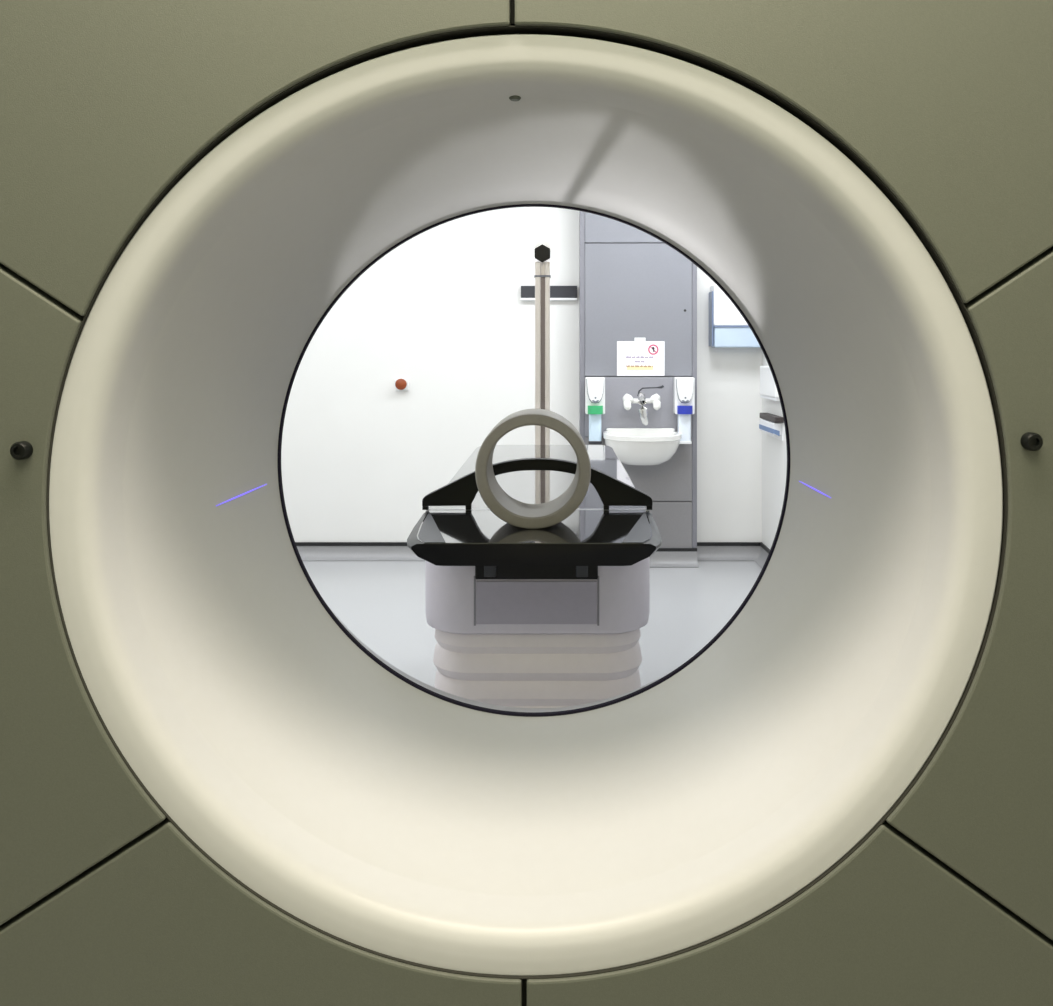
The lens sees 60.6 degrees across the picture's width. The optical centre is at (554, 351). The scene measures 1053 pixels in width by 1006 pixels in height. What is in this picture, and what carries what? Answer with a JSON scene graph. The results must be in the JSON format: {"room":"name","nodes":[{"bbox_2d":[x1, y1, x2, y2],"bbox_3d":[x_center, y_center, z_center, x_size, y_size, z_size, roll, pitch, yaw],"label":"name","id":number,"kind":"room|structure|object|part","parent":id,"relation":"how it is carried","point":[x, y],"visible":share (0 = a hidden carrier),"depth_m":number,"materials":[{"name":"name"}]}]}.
{"room":"radiology room","nodes":[
{"label":"radiology room","id":0,"kind":"room"},
{"bbox_2d":[281,207,761,541],"bbox_3d":[-0.695,-0.065,5.760,4.010,2.750,0.120,0,0,0],"label":"wall","id":1,"kind":"structure","parent":0,"point":[444,312],"depth_m":5.70,"materials":[{"name":"paint"}]},
{"bbox_2d":[295,542,424,560],"bbox_3d":[-1.273,1.257,5.668,2.854,0.106,0.063,0,0,0],"label":"baseboard","id":2,"kind":"structure","parent":1,"relation":"attached to","point":[308,551],"depth_m":5.69,"materials":[{"name":"plastic"}]},
{"bbox_2d":[395,379,408,390],"bbox_3d":[-0.967,0.205,5.673,0.086,0.077,0.057,0,0,0],"label":"button","id":3,"kind":"object","parent":1,"relation":"attached to","point":[400,384],"visible":1,"depth_m":5.65,"materials":[{"name":"red plastic"}]},
{"bbox_2d":[521,286,576,299],"bbox_3d":[-0.038,-0.372,5.685,0.355,0.092,0.030,0,0,0],"label":"wall rail","id":4,"kind":"object","parent":1,"relation":"attached to","point":[527,292],"visible":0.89,"depth_m":5.67,"materials":[{"name":"grey metal"}]},
{"bbox_2d":[579,211,696,547],"bbox_3d":[0.513,-0.115,5.614,0.719,2.650,0.171,0,0,0],"label":"panel","id":5,"kind":"object","parent":1,"relation":"attached to","point":[633,284],"visible":0.57,"depth_m":5.53,"materials":[{"name":"grey"}]},
{"bbox_2d":[585,377,604,443],"bbox_3d":[0.244,0.355,5.475,0.119,0.403,0.110,0,0,0],"label":"soap dispenser","id":6,"kind":"object","parent":5,"relation":"attached to","point":[594,386],"visible":1,"depth_m":5.45,"materials":[{"name":"white plastic"}]},
{"bbox_2d":[588,440,601,443],"bbox_3d":[0.244,0.548,5.487,0.078,0.017,0.084,0,0,0],"label":"drip tray","id":7,"kind":"object","parent":6,"relation":"on","point":[590,441],"depth_m":5.45,"materials":[{"name":"grey plastic"}]},
{"bbox_2d":[589,414,600,440],"bbox_3d":[0.244,0.460,5.488,0.076,0.166,0.072,0,0,0],"label":"bottle","id":8,"kind":"object","parent":6,"relation":"on","point":[594,419],"depth_m":5.45,"materials":[{"name":"white plastic"}]},
{"bbox_3d":[0.244,0.266,5.492,0.119,0.223,0.074,0,0,0],"label":"plate","id":9,"kind":"part","parent":6,"relation":"part of","materials":[{"name":"white plastic"}]},
{"bbox_3d":[0.244,0.350,5.438,0.093,0.050,0.035,0,0,0],"label":"push lever","id":10,"kind":"part","parent":6,"relation":"part of","materials":[{"name":"green plastic"}]},
{"bbox_3d":[0.513,-1.055,5.540,0.658,0.764,0.020,0,0,0],"label":"panel","id":11,"kind":"part","parent":5,"relation":"part of","materials":[{"name":"grey laminate"}]},
{"bbox_3d":[0.513,-0.260,5.540,0.658,0.814,0.020,0,0,0],"label":"panel","id":12,"kind":"part","parent":5,"relation":"part of","materials":[{"name":"grey laminate"}]},
{"bbox_3d":[0.513,0.336,5.540,0.658,0.366,0.020,0,0,0],"label":"splash panel","id":13,"kind":"part","parent":5,"relation":"part of","materials":[{"name":"grey laminate"}]},
{"bbox_3d":[0.513,0.720,5.540,0.658,0.390,0.020,0,0,0],"label":"panel","id":14,"kind":"part","parent":5,"relation":"part of","materials":[{"name":"grey laminate"}]},
{"bbox_2d":[617,338,664,375],"bbox_3d":[0.527,0.029,5.527,0.292,0.235,0.005,0,0,0],"label":"notice","id":15,"kind":"object","parent":5,"relation":"attached to","point":[638,357],"visible":1,"depth_m":5.53,"materials":[{"name":"paper"}]},
{"bbox_2d":[603,428,681,464],"bbox_3d":[0.523,0.570,5.350,0.465,0.207,0.360,0,0,0],"label":"basin","id":16,"kind":"object","parent":5,"relation":"attached to","point":[632,446],"visible":0.94,"depth_m":5.24,"materials":[{"name":"white ceramic"}]},
{"bbox_2d":[623,385,663,425],"bbox_3d":[0.536,0.322,5.459,0.251,0.242,0.140,0,0,0],"label":"mixer tap","id":17,"kind":"object","parent":5,"relation":"attached to","point":[655,399],"visible":1,"depth_m":5.43,"materials":[{"name":"silver metal"}]},
{"bbox_3d":[0.446,0.302,5.468,0.069,0.099,0.121,0,0,0],"label":"lever bulb","id":18,"kind":"part","parent":17,"relation":"part of","materials":[{"name":"white ceramic"}]},
{"bbox_3d":[0.532,0.342,5.439,0.063,0.201,0.100,0,0,0],"label":"spout","id":19,"kind":"part","parent":17,"relation":"part of","materials":[{"name":"silver metal"}]},
{"bbox_3d":[0.581,0.235,5.466,0.162,0.069,0.018,0,0,4],"label":"elbow lever","id":20,"kind":"part","parent":17,"relation":"part of","materials":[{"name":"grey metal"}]},
{"bbox_3d":[0.607,0.302,5.468,0.069,0.099,0.121,0,0,0],"label":"lever bulb","id":21,"kind":"part","parent":17,"relation":"part of","materials":[{"name":"white ceramic"}]},
{"bbox_3d":[0.513,1.065,5.540,0.658,0.286,0.020,0,0,0],"label":"kick panel","id":22,"kind":"part","parent":5,"relation":"part of","materials":[{"name":"grey laminate"}]},
{"bbox_2d":[650,548,698,567],"bbox_3d":[0.513,1.257,5.583,0.719,0.106,0.233,0,0,0],"label":"baseboard","id":23,"kind":"structure","parent":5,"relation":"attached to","point":[663,557],"depth_m":5.52,"materials":[{"name":"plastic"}]},
{"bbox_2d":[674,377,694,443],"bbox_3d":[0.787,0.355,5.475,0.119,0.403,0.110,0,0,0],"label":"soap dispenser","id":24,"kind":"object","parent":5,"relation":"attached to","point":[684,387],"visible":0.87,"depth_m":5.45,"materials":[{"name":"white plastic"}]},
{"bbox_2d":[677,414,690,440],"bbox_3d":[0.787,0.460,5.488,0.076,0.166,0.072,0,0,0],"label":"bottle","id":25,"kind":"object","parent":24,"relation":"on","point":[683,420],"depth_m":5.45,"materials":[{"name":"white plastic"}]},
{"bbox_3d":[0.787,0.266,5.492,0.119,0.223,0.074,0,0,0],"label":"plate","id":26,"kind":"part","parent":24,"relation":"part of","materials":[{"name":"white plastic"}]},
{"bbox_3d":[0.787,0.350,5.438,0.093,0.050,0.035,0,0,0],"label":"push lever","id":27,"kind":"part","parent":24,"relation":"part of","materials":[{"name":"blue plastic"}]},
{"bbox_2d":[680,441,691,443],"bbox_3d":[0.787,0.548,5.487,0.078,0.017,0.084,0,0,0],"label":"drip tray","id":28,"kind":"object","parent":24,"relation":"on","point":[681,442],"depth_m":5.45,"materials":[{"name":"white plastic"}]},
{"bbox_2d":[697,542,761,560],"bbox_3d":[1.091,1.257,5.668,0.438,0.106,0.063,0,0,0],"label":"baseboard","id":29,"kind":"structure","parent":1,"relation":"attached to","point":[706,551],"depth_m":5.69,"materials":[{"name":"plastic"}]},
{"bbox_2d":[709,284,760,347],"bbox_3d":[1.135,-0.224,5.629,0.326,0.392,0.142,0,0,0],"label":"dispenser","id":30,"kind":"object","parent":1,"relation":"attached to","point":[728,328],"visible":0.66,"depth_m":5.56,"materials":[{"name":"white plastic"}]},
{"bbox_3d":[0.977,-0.207,5.636,0.010,0.340,0.127,0,0,0],"label":"panel","id":31,"kind":"part","parent":30,"relation":"part of","materials":[{"name":"blue"}]},
{"bbox_2d":[303,561,761,687],"bbox_3d":[-0.695,1.370,1.550,4.250,0.120,8.540,0,0,0],"label":"floor","id":32,"kind":"structure","parent":0,"point":[382,603],"depth_m":4.63,"materials":[{"name":"plastic"}]},
{"bbox_2d":[0,0,1052,1005],"bbox_3d":[-0.035,0.300,1.450,2.243,2.020,0.832,0,0,0],"label":"gantry","id":33,"kind":"object","parent":32,"relation":"on","point":[214,792],"visible":1,"depth_m":1.06,"materials":[{"name":"white plastic"}]},
{"bbox_3d":[-0.806,0.283,1.062,0.702,1.425,0.030,0,0,0],"label":"panel","id":34,"kind":"part","parent":33,"relation":"part of","materials":[{"name":"paint"}]},
{"bbox_3d":[-0.604,-0.376,1.062,1.102,0.668,0.030,0,0,0],"label":"panel","id":35,"kind":"part","parent":33,"relation":"part of","materials":[{"name":"paint"}]},
{"bbox_3d":[-0.597,0.900,1.062,1.116,0.700,0.030,0,0,0],"label":"panel","id":36,"kind":"part","parent":33,"relation":"part of","materials":[{"name":"paint"}]},
{"bbox_3d":[0.519,-0.384,1.062,1.132,0.653,0.030,0,0,0],"label":"panel","id":37,"kind":"part","parent":33,"relation":"part of","materials":[{"name":"paint"}]},
{"bbox_3d":[0.526,0.901,1.062,1.118,0.697,0.030,0,0,0],"label":"panel","id":38,"kind":"part","parent":33,"relation":"part of","materials":[{"name":"paint"}]},
{"bbox_3d":[0.737,0.298,1.062,0.699,1.498,0.030,0,0,0],"label":"panel","id":39,"kind":"part","parent":33,"relation":"part of","materials":[{"name":"paint"}]},
{"bbox_2d":[407,445,661,707],"bbox_3d":[-0.045,0.856,2.905,0.584,0.908,2.020,0,0,0],"label":"couch","id":40,"kind":"object","parent":32,"relation":"on","point":[553,616],"visible":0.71,"depth_m":2.22,"materials":[{"name":"white plastic"}]},
{"bbox_2d":[475,409,590,528],"bbox_3d":[-0.050,0.271,2.132,0.263,0.263,0.185,0,0,0],"label":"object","id":41,"kind":"object","parent":40,"relation":"on","point":[514,512],"visible":1,"depth_m":2.04,"materials":[{"name":"plastic"}]},
{"bbox_3d":[-0.045,0.615,2.218,0.296,0.106,0.024,0,0,0],"label":"access panel","id":42,"kind":"part","parent":40,"relation":"part of","materials":[{"name":"grey plastic"}]},
{"bbox_2d":[422,458,651,509],"bbox_3d":[-0.045,0.337,2.303,0.586,0.130,0.030,0,0,0],"label":"support","id":43,"kind":"object","parent":40,"relation":"on","point":[462,491],"visible":0.85,"depth_m":2.29,"materials":[{"name":"black plastic"}]},
{"bbox_2d":[531,239,554,444],"bbox_3d":[-0.055,0.406,4.085,0.400,1.808,0.400,0,0,0],"label":"pole","id":44,"kind":"object","parent":32,"relation":"on","point":[542,247],"visible":0.47,"depth_m":3.97,"materials":[{"name":"metal"}]},
{"bbox_3d":[-0.055,0.441,3.990,0.066,1.678,0.050,0,0,0],"label":"post","id":45,"kind":"part","parent":44,"relation":"part of","materials":[{"name":"metal"}]},
{"bbox_3d":[-0.055,-0.432,3.950,0.068,0.077,0.030,0,0,0],"label":"knob","id":46,"kind":"part","parent":44,"relation":"part of","materials":[{"name":"black plastic"}]},
{"bbox_2d":[762,351,786,548],"bbox_3d":[1.370,-0.065,3.600,0.120,2.750,4.200,0,0,0],"label":"wall","id":47,"kind":"structure","parent":0,"point":[774,450],"depth_m":5.42,"materials":[{"name":"paint"}]},
{"bbox_2d":[754,543,769,567],"bbox_3d":[1.278,1.257,3.950,0.063,0.106,3.500,0,0,0],"label":"baseboard","id":48,"kind":"structure","parent":47,"relation":"attached to","point":[765,550],"depth_m":5.58,"materials":[{"name":"plastic"}]},
{"bbox_2d":[760,366,779,400],"bbox_3d":[1.290,0.183,5.380,0.043,0.197,0.400,0,0,0],"label":"wall box","id":49,"kind":"object","parent":47,"relation":"attached to","point":[768,390],"visible":0.63,"depth_m":5.37,"materials":[{"name":"white plastic"}]},
{"bbox_2d":[761,395,779,400],"bbox_3d":[1.291,0.274,5.380,0.038,0.015,0.380,0,0,0],"label":"tray","id":50,"kind":"object","parent":49,"relation":"on","point":[772,397],"depth_m":5.27,"materials":[{"name":"white plastic"}]},
{"bbox_2d":[760,413,783,440],"bbox_3d":[1.284,0.441,5.345,0.053,0.136,0.390,0,0,0],"label":"holder","id":51,"kind":"object","parent":47,"relation":"attached to","point":[767,416],"visible":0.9,"depth_m":5.23,"materials":[{"name":"grey metal"}]},
{"bbox_2d":[759,419,781,435],"bbox_3d":[1.278,0.447,5.343,0.051,0.075,0.353,0,0,0],"label":"glove box","id":52,"kind":"object","parent":51,"relation":"attached to","point":[767,426],"visible":0.9,"depth_m":5.23,"materials":[{"name":"blue"}]},
{"bbox_3d":[1.307,0.457,5.345,0.006,0.103,0.370,0,0,0],"label":"plate","id":53,"kind":"part","parent":51,"relation":"part of","materials":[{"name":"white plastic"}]}
]}

